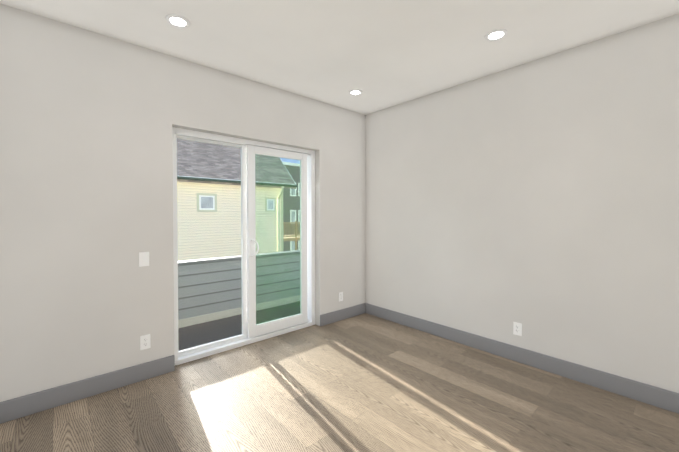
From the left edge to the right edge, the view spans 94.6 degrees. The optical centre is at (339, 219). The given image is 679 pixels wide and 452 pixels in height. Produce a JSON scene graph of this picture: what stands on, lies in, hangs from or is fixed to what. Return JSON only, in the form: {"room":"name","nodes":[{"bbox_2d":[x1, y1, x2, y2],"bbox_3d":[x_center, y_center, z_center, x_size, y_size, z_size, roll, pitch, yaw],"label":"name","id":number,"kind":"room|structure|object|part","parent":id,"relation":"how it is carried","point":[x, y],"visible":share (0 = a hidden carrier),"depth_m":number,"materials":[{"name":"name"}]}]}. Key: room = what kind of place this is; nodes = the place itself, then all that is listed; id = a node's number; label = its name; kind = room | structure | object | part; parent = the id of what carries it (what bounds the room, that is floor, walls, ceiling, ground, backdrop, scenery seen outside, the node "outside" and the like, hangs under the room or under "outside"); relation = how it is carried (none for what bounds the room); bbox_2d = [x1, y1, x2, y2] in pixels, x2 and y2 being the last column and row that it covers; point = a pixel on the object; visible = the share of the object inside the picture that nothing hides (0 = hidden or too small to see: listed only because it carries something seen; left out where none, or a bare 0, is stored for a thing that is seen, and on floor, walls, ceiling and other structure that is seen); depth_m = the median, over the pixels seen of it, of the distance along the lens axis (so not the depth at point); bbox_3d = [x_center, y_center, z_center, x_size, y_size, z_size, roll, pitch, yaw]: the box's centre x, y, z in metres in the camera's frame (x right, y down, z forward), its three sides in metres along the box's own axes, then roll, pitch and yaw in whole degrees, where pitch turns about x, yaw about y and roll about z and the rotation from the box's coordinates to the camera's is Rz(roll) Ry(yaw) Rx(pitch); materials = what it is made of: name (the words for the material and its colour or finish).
{"room":"empty living room","nodes":[
{"label":"empty living room","id":0,"kind":"room"},
{"bbox_2d":[0,4,365,401],"bbox_3d":[-1.031,0.006,3.197,3.805,2.820,0.220,-1,1,-42],"label":"wall","id":1,"kind":"structure","parent":0,"point":[89,120],"depth_m":2.39,"materials":[{"name":"paint"}]},
{"bbox_2d":[0,355,174,423],"bbox_3d":[-1.847,1.243,2.333,1.128,0.135,0.014,-1,1,-42],"label":"baseboard","id":2,"kind":"structure","parent":1,"relation":"attached to","point":[25,405],"depth_m":2.29,"materials":[{"name":"grey wood"}]},
{"bbox_2d":[139,252,148,266],"bbox_3d":[-1.589,0.322,2.550,0.072,0.116,0.010,-1,1,-42],"label":"light switch","id":3,"kind":"object","parent":1,"relation":"attached to","point":[143,258],"visible":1,"depth_m":2.55,"materials":[{"name":"white plastic"}]},
{"bbox_2d":[140,334,150,349],"bbox_3d":[-1.587,1.002,2.564,0.072,0.116,0.009,-1,1,-42],"label":"outlet","id":4,"kind":"object","parent":1,"relation":"attached to","point":[145,341],"visible":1,"depth_m":2.56,"materials":[{"name":"white plastic"}]},
{"bbox_2d":[177,140,300,347],"bbox_3d":[-0.948,0.230,3.275,1.354,1.968,0.130,-1,1,-42],"label":"sliding door","id":5,"kind":"structure","parent":1,"relation":"attached to","point":[256,242],"depth_m":3.35,"materials":[{"name":"clear glass"}]},
{"bbox_3d":[-1.254,0.234,3.077,0.633,1.968,0.016,-1,1,-42],"label":"fixed panel glass","id":6,"kind":"part","parent":5,"relation":"part of","materials":[{"name":"clear glass"}]},
{"bbox_3d":[-0.891,0.294,3.275,0.088,0.184,0.053,-1,1,-42],"label":"handle","id":7,"kind":"part","parent":5,"relation":"part of","materials":[{"name":"white plastic"}]},
{"bbox_3d":[-0.678,0.215,3.523,0.620,1.868,0.016,-1,1,-42],"label":"sliding panel glass","id":8,"kind":"part","parent":5,"relation":"part of","materials":[{"name":"clear glass"}]},
{"bbox_2d":[172,127,314,364],"bbox_3d":[-0.927,0.233,3.334,1.598,2.120,0.121,-1,1,-42],"label":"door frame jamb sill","id":9,"kind":"structure","parent":1,"relation":"in","point":[213,349],"depth_m":3.23,"materials":[{"name":"white plastic"}]},
{"bbox_2d":[176,136,246,354],"bbox_3d":[-1.239,0.238,3.084,0.720,2.030,0.048,-1,1,-42],"label":"sash","id":10,"kind":"object","parent":9,"relation":"in","point":[244,231],"visible":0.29,"depth_m":3.28,"materials":[{"name":"plastic"}]},
{"bbox_2d":[247,145,307,337],"bbox_3d":[-0.678,0.229,3.524,0.752,2.020,0.040,-1,1,-42],"label":"door","id":11,"kind":"structure","parent":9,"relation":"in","point":[254,329],"depth_m":3.40,"materials":[{"name":"plastic"}]},
{"bbox_2d":[339,292,342,301],"bbox_3d":[0.018,0.982,3.999,0.072,0.116,0.009,-1,1,-42],"label":"outlet","id":12,"kind":"object","parent":1,"relation":"attached to","point":[340,296],"visible":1,"depth_m":3.99,"materials":[{"name":"white plastic"}]},
{"bbox_2d":[320,303,364,326],"bbox_3d":[0.065,1.214,4.040,0.795,0.135,0.014,-1,1,-42],"label":"baseboard","id":13,"kind":"structure","parent":1,"relation":"attached to","point":[339,315],"depth_m":4.00,"materials":[{"name":"grey wood"}]},
{"bbox_2d":[0,313,678,451],"bbox_3d":[0.634,1.388,1.357,3.805,0.120,4.960,-1,1,-42],"label":"floor","id":14,"kind":"structure","parent":0,"point":[365,382],"depth_m":2.19,"materials":[{"name":"brown wood"}]},
{"bbox_2d":[0,0,678,114],"bbox_3d":[0.591,-1.483,1.355,3.805,0.220,5.090,-1,1,-42],"label":"ceiling","id":15,"kind":"structure","parent":0,"point":[382,54],"depth_m":2.35,"materials":[{"name":"paint"}]},
{"bbox_2d":[166,14,189,27],"bbox_3d":[-1.127,-1.383,2.189,0.153,0.010,0.153,-1,1,-42],"label":"recessed light","id":16,"kind":"object","parent":15,"relation":"in","point":[176,20],"visible":1,"depth_m":2.18,"materials":[{"name":"white plastic"}]},
{"bbox_2d":[349,89,361,94],"bbox_3d":[0.176,-1.405,3.461,0.153,0.010,0.153,-1,1,-42],"label":"recessed light","id":17,"kind":"object","parent":15,"relation":"in","point":[355,92],"visible":1,"depth_m":3.45,"materials":[{"name":"white plastic"}]},
{"bbox_2d":[485,29,506,40],"bbox_3d":[1.177,-1.386,2.357,0.153,0.010,0.153,-1,1,-42],"label":"recessed light","id":18,"kind":"object","parent":15,"relation":"in","point":[496,34],"visible":1,"depth_m":2.35,"materials":[{"name":"white plastic"}]},
{"bbox_2d":[365,14,678,392],"bbox_3d":[2.031,0.017,2.520,0.140,2.820,4.870,-1,1,-42],"label":"wall","id":19,"kind":"structure","parent":0,"point":[538,199],"depth_m":2.69,"materials":[{"name":"paint"}]},
{"bbox_2d":[513,322,521,335],"bbox_3d":[1.631,1.001,2.873,0.009,0.116,0.072,-1,1,-42],"label":"electrical outlet","id":20,"kind":"object","parent":19,"relation":"attached to","point":[517,328],"visible":1,"depth_m":2.87,"materials":[{"name":"white plastic"}]},
{"bbox_2d":[365,303,678,413],"bbox_3d":[1.931,1.240,2.537,0.014,0.135,4.716,-1,1,-42],"label":"baseboard","id":21,"kind":"structure","parent":19,"relation":"attached to","point":[665,399],"depth_m":2.69,"materials":[{"name":"grey wood"}]},
{"label":"outside","id":22,"kind":"structure","parent":0,"visible":0},
{"bbox_3d":[-16.685,6.792,41.044,110.000,0.300,76.600,-1,1,-42],"label":"plane","id":23,"kind":"object","parent":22,"visible":0},
{"bbox_2d":[177,176,293,260],"bbox_3d":[-9.342,0.581,14.142,11.250,13.050,9.340,-1,1,-42],"label":"neighboring building wall","id":24,"kind":"structure","parent":23,"relation":"on","point":[211,238],"depth_m":12.43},
{"bbox_2d":[197,193,216,211],"bbox_3d":[-5.106,-0.658,12.081,0.750,0.720,0.045,-1,1,-42],"label":"glazing","id":25,"kind":"object","parent":24,"relation":"attached to","point":[204,201],"depth_m":12.07,"materials":[{"name":"clear glass"}]},
{"bbox_2d":[177,139,296,189],"bbox_3d":[-9.425,-3.876,14.218,11.330,5.040,9.720,-1,1,-42],"label":"shingles","id":26,"kind":"object","parent":24,"relation":"on","point":[208,160],"depth_m":12.84,"materials":[{"name":"grey"}]},
{"bbox_2d":[177,176,297,251],"bbox_3d":[-6.265,2.825,10.774,11.300,8.680,0.460,-1,1,-42],"label":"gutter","id":27,"kind":"object","parent":24,"relation":"attached to","point":[221,180],"depth_m":13.21,"materials":[{"name":"white metal"}]},
{"bbox_2d":[266,198,275,211],"bbox_3d":[-3.056,-0.660,13.914,0.490,0.620,0.045,-1,1,-42],"label":"glazing","id":28,"kind":"object","parent":24,"relation":"attached to","point":[272,202],"depth_m":13.92,"materials":[{"name":"clear glass"}]},
{"bbox_2d":[283,162,299,250],"bbox_3d":[-5.012,0.434,35.673,14.000,12.600,10.200,-1,1,-42],"label":"building","id":29,"kind":"structure","parent":23,"relation":"on","point":[288,201],"depth_m":29.31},
{"bbox_2d":[283,221,299,249],"bbox_3d":[-3.534,3.519,22.964,3.600,6.870,3.000,-1,1,-42],"label":"deck","id":30,"kind":"object","parent":29,"relation":"attached to","point":[294,236],"depth_m":21.31,"materials":[{"name":"brown wood"}]},
{"bbox_2d":[290,241,294,250],"bbox_3d":[-4.357,2.340,29.569,0.660,1.300,0.045,-1,1,-42],"label":"glazing","id":31,"kind":"object","parent":29,"relation":"attached to","point":[293,246],"depth_m":29.51,"materials":[{"name":"clear glass"}]},
{"bbox_2d":[290,189,295,195],"bbox_3d":[-4.357,-2.860,29.479,0.660,1.300,0.045,-1,1,-42],"label":"glazing","id":32,"kind":"object","parent":29,"relation":"attached to","point":[293,193],"depth_m":29.48,"materials":[{"name":"clear glass"}]},
{"bbox_2d":[290,210,295,223],"bbox_3d":[-4.357,-0.260,29.524,0.660,1.300,0.045,-1,1,-42],"label":"glazing","id":33,"kind":"object","parent":29,"relation":"attached to","point":[292,216],"depth_m":29.50,"materials":[{"name":"clear glass"}]},
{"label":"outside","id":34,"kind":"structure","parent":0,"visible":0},
{"bbox_2d":[178,301,299,350],"bbox_3d":[-1.250,1.489,4.162,6.400,0.120,1.468,-1,1,-42],"label":"decking","id":35,"kind":"object","parent":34,"point":[198,334],"depth_m":4.16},
{"bbox_2d":[178,250,299,327],"bbox_3d":[-1.686,0.990,4.641,6.400,0.862,0.210,-1,1,-42],"label":"parapet","id":36,"kind":"object","parent":35,"relation":"on","point":[189,275],"depth_m":4.55,"materials":[{"name":"grey wood"}]}
]}

